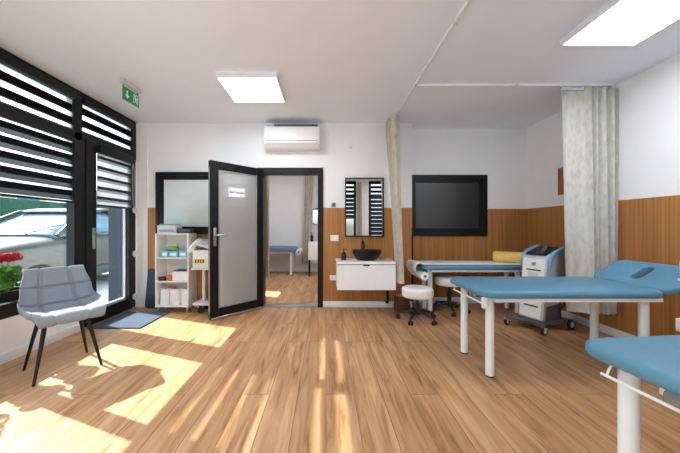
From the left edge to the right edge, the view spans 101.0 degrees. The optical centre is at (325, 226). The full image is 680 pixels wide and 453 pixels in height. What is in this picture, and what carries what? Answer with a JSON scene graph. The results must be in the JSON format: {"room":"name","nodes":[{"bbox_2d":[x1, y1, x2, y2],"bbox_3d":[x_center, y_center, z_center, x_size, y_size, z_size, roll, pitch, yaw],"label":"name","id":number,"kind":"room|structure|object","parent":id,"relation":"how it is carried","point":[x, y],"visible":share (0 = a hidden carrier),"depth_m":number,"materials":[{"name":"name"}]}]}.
{"room":"examination room","nodes":[
{"label":"examination room","id":0,"kind":"room"},
{"bbox_2d":[0,123,136,354],"bbox_3d":[-2.820,-0.095,3.055,0.300,2.750,8.470,0,0,0],"label":"wall","id":1,"kind":"structure","parent":0,"point":[16,331],"depth_m":2.45,"materials":[{"name":"white paint"}]},
{"bbox_2d":[0,286,19,302],"bbox_3d":[-2.865,0.663,2.220,0.170,0.190,0.920,0,0,0],"label":"flower box","id":2,"kind":"object","parent":1,"relation":"on","point":[13,293],"visible":0.21,"depth_m":2.48,"materials":[{"name":"black plastic"}]},
{"bbox_2d":[0,252,23,291],"bbox_3d":[-2.868,0.413,2.522,0.160,0.358,0.267,0,0,0],"label":"geranium","id":3,"kind":"object","parent":2,"relation":"in","point":[9,275],"visible":0.98,"depth_m":2.50,"materials":[{"name":"green plant"}]},
{"bbox_2d":[0,324,80,364],"bbox_3d":[-2.663,1.087,1.030,0.014,0.085,4.020,0,0,0],"label":"baseboard","id":4,"kind":"structure","parent":1,"relation":"attached to","point":[13,354],"depth_m":2.57,"materials":[{"name":"white paint"}]},
{"bbox_2d":[0,47,135,319],"bbox_3d":[-2.704,-0.355,1.472,0.092,2.230,4.905,0,0,0],"label":"window","id":5,"kind":"structure","parent":1,"relation":"in","point":[8,309],"depth_m":2.96,"materials":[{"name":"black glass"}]},
{"bbox_2d":[0,112,76,202],"bbox_3d":[-2.667,-0.595,2.585,0.070,0.680,0.750,0,0,0],"label":"zebra blind","id":6,"kind":"object","parent":5,"relation":"attached to","point":[36,160],"visible":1,"depth_m":2.56,"materials":[{"name":"fabric"}]},
{"bbox_2d":[0,51,76,128],"bbox_3d":[-2.667,-1.220,2.585,0.070,0.410,0.750,0,0,0],"label":"zebra blind","id":7,"kind":"object","parent":5,"relation":"attached to","point":[5,60],"visible":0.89,"depth_m":2.56,"materials":[{"name":"fabric"}]},
{"bbox_2d":[82,97,133,150],"bbox_3d":[-2.667,-1.230,3.455,0.070,0.390,0.790,0,0,0],"label":"zebra blind","id":8,"kind":"object","parent":5,"relation":"attached to","point":[86,102],"visible":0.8,"depth_m":3.39,"materials":[{"name":"fabric"}]},
{"bbox_2d":[96,145,134,209],"bbox_3d":[-2.625,-0.567,3.518,0.070,0.757,0.586,0,0,0],"label":"zebra blind","id":9,"kind":"object","parent":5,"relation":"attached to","point":[113,166],"visible":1,"depth_m":3.48,"materials":[{"name":"dark grey cloth"},{"name":"black plastic"}]},
{"bbox_2d":[82,138,136,328],"bbox_3d":[-2.665,0.080,3.487,0.170,2.100,0.865,0,0,0],"label":"door","id":10,"kind":"structure","parent":1,"relation":"in","point":[116,307],"depth_m":3.24,"materials":[{"name":"clear glass"},{"name":"black plastic"},{"name":"brushed steel"}]},
{"bbox_2d":[269,176,317,267],"bbox_3d":[-0.685,-0.170,5.745,4.170,2.600,2.890,0,0,0],"label":"wall","id":11,"kind":"structure","parent":0,"point":[286,193],"depth_m":7.09,"materials":[{"name":"grey paint"}]},
{"bbox_2d":[270,268,317,271],"bbox_3d":[-0.785,1.087,7.083,3.770,0.085,0.014,0,0,0],"label":"baseboard","id":12,"kind":"structure","parent":11,"relation":"attached to","point":[271,269],"depth_m":7.08,"materials":[{"name":"white paint"}]},
{"bbox_2d":[312,208,317,224],"bbox_3d":[-0.210,-0.260,7.080,0.430,0.430,0.020,0,0,0],"label":"round mirror","id":13,"kind":"object","parent":11,"relation":"attached to","point":[314,211],"visible":0.36,"depth_m":7.08,"materials":[{"name":"white mirror"}]},
{"bbox_2d":[148,123,525,208],"bbox_3d":[0.210,-0.170,4.130,5.960,2.600,0.340,0,0,0],"label":"wall","id":14,"kind":"structure","parent":0,"point":[499,154],"depth_m":3.96,"materials":[{"name":"white paint"}]},
{"bbox_2d":[137,123,147,306],"bbox_3d":[-2.594,-0.170,3.954,0.153,2.600,0.012,0,0,0],"label":"trim","id":15,"kind":"structure","parent":14,"relation":"attached to","point":[142,128],"depth_m":3.95,"materials":[{"name":"white paint"}]},
{"bbox_2d":[147,208,207,299],"bbox_3d":[-1.744,0.430,3.953,1.546,1.400,0.014,0,0,0],"label":"panelling","id":16,"kind":"object","parent":14,"relation":"attached to","point":[150,211],"visible":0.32,"depth_m":3.95,"materials":[{"name":"brown wood"}]},
{"bbox_2d":[155,172,207,233],"bbox_3d":[-1.917,-0.335,3.935,0.935,0.870,0.050,0,0,0],"label":"window","id":17,"kind":"structure","parent":14,"relation":"in","point":[181,198],"depth_m":3.94,"materials":[{"name":"white glass"}]},
{"bbox_2d":[208,160,322,320],"bbox_3d":[-0.797,0.148,3.877,1.546,1.964,0.533,0,0,-25],"label":"door","id":18,"kind":"structure","parent":14,"relation":"in","point":[236,193],"depth_m":3.67,"materials":[{"name":"metal"}]},
{"bbox_2d":[264,124,319,150],"bbox_3d":[-0.462,-1.232,3.858,0.750,0.325,0.204,0,0,0],"label":"air conditioner","id":19,"kind":"object","parent":14,"relation":"attached to","point":[277,137],"visible":1,"depth_m":3.76,"materials":[{"name":"white paint"}]},
{"bbox_2d":[274,124,317,125],"bbox_3d":[-0.452,-1.374,3.870,0.680,0.042,0.140,0,0,0],"label":"grille","id":20,"kind":"object","parent":19,"relation":"attached to","point":[274,124],"depth_m":3.80,"materials":[{"name":"grey plastic"}]},
{"bbox_2d":[345,178,383,236],"bbox_3d":[0.539,-0.277,3.931,0.544,0.826,0.030,0,0,0],"label":"wall mirror","id":21,"kind":"object","parent":14,"relation":"attached to","point":[364,197],"visible":1,"depth_m":3.93,"materials":[{"name":"black mirror"}]},
{"bbox_2d":[335,258,395,303],"bbox_3d":[0.512,0.753,3.741,0.758,0.627,0.414,0,0,0],"label":"washstand","id":22,"kind":"object","parent":14,"relation":"attached to","point":[351,273],"visible":0.99,"depth_m":3.54,"materials":[{"name":"white paint"}]},
{"bbox_2d":[341,249,346,259],"bbox_3d":[0.235,0.364,3.720,0.064,0.151,0.064,0,0,-17],"label":"soap dispenser","id":23,"kind":"object","parent":22,"relation":"on","point":[343,254],"visible":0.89,"depth_m":3.70,"materials":[{"name":"black plastic"}]},
{"bbox_2d":[341,251,345,259],"bbox_3d":[0.235,0.383,3.720,0.064,0.115,0.064,0,0,0],"label":"bottle","id":24,"kind":"object","parent":23,"relation":"on","point":[343,255],"depth_m":3.69,"materials":[{"name":"black plastic"}]},
{"bbox_2d":[335,258,395,263],"bbox_3d":[0.512,0.457,3.741,0.758,0.033,0.410,0,0,0],"label":"countertop","id":25,"kind":"structure","parent":22,"relation":"on","point":[338,260],"depth_m":3.57,"materials":[{"name":"white paint"}]},
{"bbox_2d":[352,249,381,260],"bbox_3d":[0.540,0.371,3.705,0.396,0.137,0.285,0,0,0],"label":"vessel basin","id":26,"kind":"object","parent":22,"relation":"on","point":[360,254],"visible":0.99,"depth_m":3.61,"materials":[{"name":"black ceramic"}]},
{"bbox_2d":[323,208,411,300],"bbox_3d":[0.585,0.430,3.953,1.263,1.400,0.014,0,0,0],"label":"panelling","id":27,"kind":"object","parent":14,"relation":"attached to","point":[333,218],"visible":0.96,"depth_m":3.95,"materials":[{"name":"brown wood"}]},
{"bbox_2d":[330,275,335,279],"bbox_3d":[0.115,0.715,3.941,0.124,0.072,0.011,0,0,0],"label":"wall socket","id":28,"kind":"object","parent":27,"relation":"attached to","point":[332,277],"visible":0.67,"depth_m":3.94,"materials":[{"name":"white paint"}]},
{"bbox_2d":[330,235,338,240],"bbox_3d":[0.120,0.158,3.939,0.116,0.086,0.014,0,0,0],"label":"light switch","id":29,"kind":"object","parent":27,"relation":"attached to","point":[332,237],"visible":1,"depth_m":3.94,"materials":[{"name":"white paint"}]},
{"bbox_2d":[323,301,412,306],"bbox_3d":[0.587,1.087,3.939,1.258,0.085,0.014,0,0,0],"label":"baseboard","id":30,"kind":"structure","parent":14,"relation":"attached to","point":[325,303],"depth_m":3.93,"materials":[{"name":"white paint"}]},
{"bbox_2d":[411,228,412,301],"bbox_3d":[1.216,0.570,3.951,0.024,1.120,0.022,0,0,0],"label":"trim","id":31,"kind":"structure","parent":14,"relation":"attached to","point":[411,228],"depth_m":3.94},
{"bbox_2d":[412,175,487,235],"bbox_3d":[1.800,-0.319,4.155,1.169,0.902,0.050,0,0,0],"label":"television","id":32,"kind":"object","parent":14,"relation":"in","point":[442,205],"depth_m":4.16,"materials":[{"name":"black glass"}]},
{"bbox_2d":[413,297,514,302],"bbox_3d":[2.096,1.087,4.159,1.760,0.085,0.014,0,0,0],"label":"baseboard","id":33,"kind":"structure","parent":14,"relation":"attached to","point":[456,299],"depth_m":4.15,"materials":[{"name":"white paint"}]},
{"bbox_2d":[413,209,525,296],"bbox_3d":[2.103,0.430,4.173,1.774,1.400,0.014,0,0,0],"label":"panelling","id":34,"kind":"object","parent":14,"relation":"attached to","point":[506,227],"visible":0.28,"depth_m":4.17,"materials":[{"name":"brown wood"}]},
{"bbox_2d":[0,272,679,452],"bbox_3d":[0.100,1.230,3.055,6.180,0.200,8.470,0,0,0],"label":"floor","id":35,"kind":"structure","parent":0,"point":[264,379],"depth_m":1.97,"materials":[{"name":"brown wood"}]},
{"bbox_2d":[17,265,105,386],"bbox_3d":[-2.113,0.739,2.252,0.624,0.787,0.490,0,0,36],"label":"shell chair","id":36,"kind":"object","parent":35,"relation":"on","point":[49,296],"visible":1,"depth_m":2.28,"materials":[{"name":"grey fabric"}]},
{"bbox_2d":[93,311,170,328],"bbox_3d":[-2.345,1.124,3.410,0.580,0.012,0.620,0,0,0],"label":"door mat","id":37,"kind":"object","parent":35,"relation":"on","point":[130,319],"visible":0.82,"depth_m":3.35,"materials":[{"name":"fabric"}]},
{"bbox_2d":[145,264,161,307],"bbox_3d":[-2.390,0.808,3.935,0.250,0.645,0.126,0,0,0],"label":"mat","id":38,"kind":"object","parent":35,"relation":"on","point":[150,288],"visible":0.44,"depth_m":3.90,"materials":[{"name":"blue plastic"}]},
{"bbox_2d":[155,233,196,311],"bbox_3d":[-2.027,0.608,3.803,0.438,1.045,0.245,0,0,0],"label":"shelf unit","id":39,"kind":"object","parent":35,"relation":"on","point":[164,266],"visible":0.73,"depth_m":3.79,"materials":[{"name":"white paint"}]},
{"bbox_2d":[161,250,168,256],"bbox_3d":[-2.135,0.358,3.759,0.100,0.085,0.122,0,0,0],"label":"glove box","id":40,"kind":"object","parent":39,"relation":"on","point":[165,253],"visible":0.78,"depth_m":3.70,"materials":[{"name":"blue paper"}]},
{"bbox_2d":[160,288,170,304],"bbox_3d":[-2.155,0.931,3.765,0.126,0.212,0.126,0,0,0],"label":"roll","id":41,"kind":"object","parent":39,"relation":"on","point":[164,292],"visible":0.91,"depth_m":3.71,"materials":[{"name":"white paper"}]},
{"bbox_2d":[166,275,171,280],"bbox_3d":[-2.085,0.675,3.740,0.084,0.075,0.084,0,0,0],"label":"tape roll","id":42,"kind":"object","parent":39,"relation":"on","point":[169,277],"visible":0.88,"depth_m":3.71,"materials":[{"name":"orange plastic"}]},
{"bbox_2d":[157,224,181,232],"bbox_3d":[-2.110,0.022,3.789,0.250,0.125,0.182,0,0,0],"label":"printer","id":43,"kind":"object","parent":39,"relation":"on","point":[162,228],"visible":0.93,"depth_m":3.70,"materials":[{"name":"grey plastic"}]},
{"bbox_2d":[169,251,178,256],"bbox_3d":[-2.020,0.361,3.763,0.120,0.078,0.122,0,0,0],"label":"glove box","id":44,"kind":"object","parent":39,"relation":"on","point":[171,253],"visible":0.75,"depth_m":3.70,"materials":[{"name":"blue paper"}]},
{"bbox_2d":[167,246,178,250],"bbox_3d":[-2.060,0.287,3.770,0.140,0.055,0.080,0,0,0],"label":"pack","id":45,"kind":"object","parent":44,"relation":"on","point":[169,248],"visible":1,"depth_m":3.74},
{"bbox_2d":[170,288,180,305],"bbox_3d":[-2.020,0.931,3.755,0.126,0.212,0.126,0,0,0],"label":"roll","id":46,"kind":"object","parent":39,"relation":"on","point":[175,293],"visible":1,"depth_m":3.71,"materials":[{"name":"white paper"}]},
{"bbox_2d":[172,269,186,280],"bbox_3d":[-1.930,0.645,3.780,0.204,0.135,0.174,0,0,0],"label":"storage box","id":47,"kind":"object","parent":39,"relation":"on","point":[179,274],"visible":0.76,"depth_m":3.69,"materials":[{"name":"white paint"}]},
{"bbox_2d":[179,250,186,256],"bbox_3d":[-1.895,0.358,3.767,0.110,0.085,0.122,0,0,0],"label":"glove box","id":48,"kind":"object","parent":39,"relation":"on","point":[183,253],"visible":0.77,"depth_m":3.71,"materials":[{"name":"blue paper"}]},
{"bbox_2d":[181,287,186,304],"bbox_3d":[-1.890,0.931,3.775,0.126,0.212,0.126,0,0,0],"label":"roll","id":49,"kind":"object","parent":39,"relation":"on","point":[183,290],"visible":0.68,"depth_m":3.72,"materials":[{"name":"white paper"}]},
{"bbox_2d":[177,229,193,232],"bbox_3d":[-1.900,0.055,3.790,0.180,0.060,0.140,0,0,0],"label":"document tray","id":50,"kind":"object","parent":39,"relation":"on","point":[178,230],"visible":0.91,"depth_m":3.72,"materials":[{"name":"grey plastic"}]},
{"bbox_2d":[191,249,207,313],"bbox_3d":[-1.520,0.715,3.755,0.440,0.830,0.290,0,0,0],"label":"cart","id":51,"kind":"object","parent":35,"relation":"on","point":[200,256],"visible":0.44,"depth_m":3.62,"materials":[{"name":"white paint"}]},
{"bbox_2d":[188,239,207,252],"bbox_3d":[-1.545,0.246,3.756,0.470,0.187,0.312,0,0,0],"label":"sheet","id":52,"kind":"object","parent":51,"relation":"on","point":[199,243],"visible":0.44,"depth_m":3.62,"materials":[{"name":"white paper"}]},
{"bbox_2d":[191,268,207,269],"bbox_3d":[-1.520,0.542,3.755,0.440,0.025,0.290,0,0,0],"label":"tray","id":53,"kind":"object","parent":51,"relation":"on","point":[191,268],"depth_m":3.61,"materials":[{"name":"white plastic"}]},
{"bbox_2d":[270,246,297,274],"bbox_3d":[-1.450,0.802,6.750,1.500,0.655,0.600,0,0,0],"label":"couch","id":54,"kind":"object","parent":35,"relation":"on","point":[273,249],"visible":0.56,"depth_m":6.48,"materials":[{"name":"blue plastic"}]},
{"bbox_2d":[296,248,302,254],"bbox_3d":[-0.630,0.575,6.670,0.120,0.120,0.540,0,0,0],"label":"paper roll","id":55,"kind":"object","parent":54,"relation":"on","point":[300,250],"visible":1,"depth_m":6.42,"materials":[{"name":"white paper"}]},
{"bbox_2d":[308,241,317,276],"bbox_3d":[-0.225,0.735,6.544,0.360,0.790,0.412,0,0,0],"label":"base cabinet","id":56,"kind":"object","parent":35,"relation":"on","point":[312,246],"visible":0.59,"depth_m":6.34,"materials":[{"name":"white paint"}]},
{"bbox_2d":[393,291,409,311],"bbox_3d":[1.030,1.014,3.800,0.230,0.232,0.229,0,0,0],"label":"basket","id":57,"kind":"object","parent":35,"relation":"on","point":[401,303],"visible":0.84,"depth_m":3.72,"materials":[{"name":"brown wicker"}]},
{"bbox_2d":[396,285,436,325],"bbox_3d":[1.128,0.930,3.405,0.475,0.400,0.499,0,0,-17],"label":"stool","id":58,"kind":"object","parent":35,"relation":"on","point":[416,292],"visible":1,"depth_m":3.30,"materials":[{"name":"white leather"}]},
{"bbox_2d":[432,274,470,316],"bbox_3d":[1.669,0.895,3.773,0.475,0.470,0.499,0,0,-43],"label":"stool","id":59,"kind":"object","parent":35,"relation":"on","point":[442,279],"visible":0.89,"depth_m":3.72,"materials":[{"name":"white leather"}]},
{"bbox_2d":[417,264,521,313],"bbox_3d":[2.091,0.718,3.760,1.711,0.824,0.500,0,0,0],"label":"couch","id":60,"kind":"object","parent":35,"relation":"on","point":[506,269],"visible":0.4,"depth_m":3.54,"materials":[{"name":"blue leather"}]},
{"bbox_2d":[406,260,519,280],"bbox_3d":[1.857,0.567,3.725,1.457,0.218,0.430,0,0,0],"label":"paper roll","id":61,"kind":"object","parent":60,"relation":"on","point":[411,265],"visible":0.91,"depth_m":3.63,"materials":[{"name":"white paper"}]},
{"bbox_2d":[493,251,522,262],"bbox_3d":[2.439,0.399,3.691,0.413,0.146,0.146,0,0,28],"label":"bolster","id":62,"kind":"object","parent":61,"relation":"on","point":[498,256],"visible":0.72,"depth_m":3.66,"materials":[{"name":"yellow leather"}]},
{"bbox_2d":[504,244,574,335],"bbox_3d":[2.406,0.665,3.158,0.609,0.930,0.402,0,0,-20],"label":"machine","id":63,"kind":"object","parent":35,"relation":"on","point":[537,260],"visible":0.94,"depth_m":3.07,"materials":[{"name":"grey plastic"}]},
{"bbox_2d":[450,260,679,377],"bbox_3d":[1.948,0.715,2.315,1.626,0.830,0.630,0,0,0],"label":"couch","id":64,"kind":"object","parent":35,"relation":"on","point":[618,281],"visible":0.8,"depth_m":2.13,"materials":[{"name":"blue leather"}]},
{"bbox_2d":[585,335,679,452],"bbox_3d":[1.872,0.715,0.931,1.626,0.830,0.630,0,0,-5],"label":"couch","id":65,"kind":"object","parent":35,"relation":"on","point":[655,360],"visible":1,"depth_m":1.04,"materials":[{"name":"blue leather"}]},
{"bbox_2d":[676,261,679,331],"bbox_3d":[2.622,0.672,1.840,0.410,0.915,0.240,0,0,0],"label":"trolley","id":66,"kind":"object","parent":35,"relation":"on","point":[677,319],"visible":1,"depth_m":1.92,"materials":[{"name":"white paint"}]},
{"bbox_2d":[676,318,679,331],"bbox_3d":[2.620,0.675,1.840,0.400,0.090,0.200,0,0,0],"label":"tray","id":67,"kind":"object","parent":66,"relation":"on","point":[677,319],"depth_m":1.93,"materials":[{"name":"white paint"}]},
{"bbox_2d":[0,0,679,128],"bbox_3d":[0.100,-1.570,3.055,6.180,0.200,8.470,0,0,0],"label":"ceiling","id":68,"kind":"structure","parent":0,"point":[334,61],"depth_m":2.40,"materials":[{"name":"white paint"}]},
{"bbox_2d":[120,77,140,107],"bbox_3d":[-2.000,-1.367,2.870,0.040,0.205,0.250,0,0,3],"label":"exit sign","id":69,"kind":"object","parent":68,"relation":"hanging from","point":[128,95],"visible":1,"depth_m":2.85,"materials":[{"name":"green plastic"}]},
{"bbox_2d":[216,72,285,102],"bbox_3d":[-0.755,-1.445,2.930,0.585,0.050,0.550,0,0,0],"label":"ceiling lamp","id":70,"kind":"object","parent":68,"relation":"attached to","point":[242,87],"visible":1,"depth_m":2.84,"materials":[{"name":"white plastic"}]},
{"bbox_2d":[266,176,269,276],"bbox_3d":[-1.205,-0.212,5.402,0.229,2.364,0.129,0,0,-17],"label":"curtain","id":71,"kind":"object","parent":68,"relation":"hanging from","point":[267,177],"visible":0.29,"depth_m":5.41,"materials":[{"name":"beige fabric"}]},
{"bbox_2d":[302,176,313,263],"bbox_3d":[-0.448,-0.242,6.888,0.303,2.304,0.106,0,0,6],"label":"curtain","id":72,"kind":"object","parent":68,"relation":"hanging from","point":[308,200],"visible":0.84,"depth_m":6.88,"materials":[{"name":"beige fabric"}]},
{"bbox_2d":[396,0,470,114],"bbox_3d":[0.920,-1.456,1.510,0.032,0.027,4.820,0,0,0],"label":"rail","id":73,"kind":"object","parent":68,"relation":"attached to","point":[455,21],"visible":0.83,"depth_m":2.27,"materials":[{"name":"grey plastic"}]},
{"bbox_2d":[385,113,403,283],"bbox_3d":[0.893,-0.367,3.695,0.176,2.154,0.429,0,0,0],"label":"curtain","id":74,"kind":"object","parent":73,"relation":"hanging from","point":[392,126],"visible":0.98,"depth_m":3.55,"materials":[{"name":"beige fabric"}]},
{"bbox_2d":[417,83,615,86],"bbox_3d":[1.952,-1.456,2.880,2.035,0.027,0.032,0,0,0],"label":"rail","id":75,"kind":"object","parent":68,"relation":"attached to","point":[515,84],"visible":0.85,"depth_m":2.87,"materials":[{"name":"grey plastic"}]},
{"bbox_2d":[561,86,618,314],"bbox_3d":[2.700,-0.281,2.885,0.558,2.331,0.153,0,0,0],"label":"curtain","id":76,"kind":"object","parent":75,"relation":"hanging from","point":[590,115],"visible":0.84,"depth_m":2.87,"materials":[{"name":"grey fabric"}]},
{"bbox_2d":[559,0,679,46],"bbox_3d":[2.130,-1.445,1.930,0.585,0.050,0.550,0,0,0],"label":"ceiling lamp","id":77,"kind":"object","parent":68,"relation":"attached to","point":[618,23],"visible":1,"depth_m":1.97,"materials":[{"name":"white plastic"}]},
{"bbox_2d":[526,53,679,208],"bbox_3d":[3.090,-0.170,1.560,0.200,2.600,5.480,0,0,0],"label":"wall","id":78,"kind":"structure","parent":0,"point":[649,100],"depth_m":2.68,"materials":[{"name":"white paint"}]},
{"bbox_2d":[558,167,563,194],"bbox_3d":[2.980,-0.580,3.430,0.020,0.340,0.320,0,0,0],"label":"picture","id":79,"kind":"object","parent":78,"relation":"attached to","point":[560,170],"visible":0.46,"depth_m":3.56,"materials":[{"name":"brown wood"}]},
{"bbox_2d":[561,310,636,336],"bbox_3d":[2.969,1.087,1.586,0.014,0.085,5.132,0,0,0],"label":"baseboard","id":80,"kind":"structure","parent":78,"relation":"attached to","point":[608,330],"depth_m":3.02,"materials":[{"name":"white paint"}]},
{"bbox_2d":[526,195,679,336],"bbox_3d":[2.983,0.430,1.593,0.014,1.400,5.146,0,0,0],"label":"panelling","id":81,"kind":"object","parent":78,"relation":"attached to","point":[648,228],"visible":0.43,"depth_m":2.67,"materials":[{"name":"brown wood"}]},
{"label":"outside","id":82,"kind":"structure","parent":0,"visible":0},
{"bbox_2d":[97,273,107,302],"bbox_3d":[-16.485,1.380,9.000,27.030,0.200,42.000,0,0,0],"label":"ground","id":83,"kind":"structure","parent":82,"point":[102,279],"depth_m":6.12,"materials":[{"name":"grey concrete"}]},
{"bbox_2d":[0,196,45,200],"bbox_3d":[-15.500,-0.770,11.000,4.600,4.100,5.600,0,0,0],"label":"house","id":84,"kind":"structure","parent":83,"relation":"on","point":[0,196],"depth_m":12.39,"materials":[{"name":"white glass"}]},
{"bbox_2d":[0,208,107,285],"bbox_3d":[-5.580,0.430,5.965,2.210,1.700,4.710,0,0,0],"label":"car","id":85,"kind":"object","parent":83,"relation":"on","point":[39,235],"visible":0.22,"depth_m":5.00,"materials":[{"name":"silver metal"}]},
{"bbox_2d":[0,197,107,222],"bbox_3d":[-8.965,0.220,12.500,0.110,2.120,23.000,0,0,0],"label":"fence","id":86,"kind":"object","parent":83,"relation":"on","point":[7,205],"visible":0.02,"depth_m":8.26,"materials":[{"name":"metal"}]},
{"bbox_2d":[108,207,122,301],"bbox_3d":[-3.270,0.130,4.420,0.340,2.300,0.260,0,0,0],"label":"panel","id":87,"kind":"object","parent":83,"relation":"on","point":[115,215],"visible":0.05,"depth_m":4.37,"materials":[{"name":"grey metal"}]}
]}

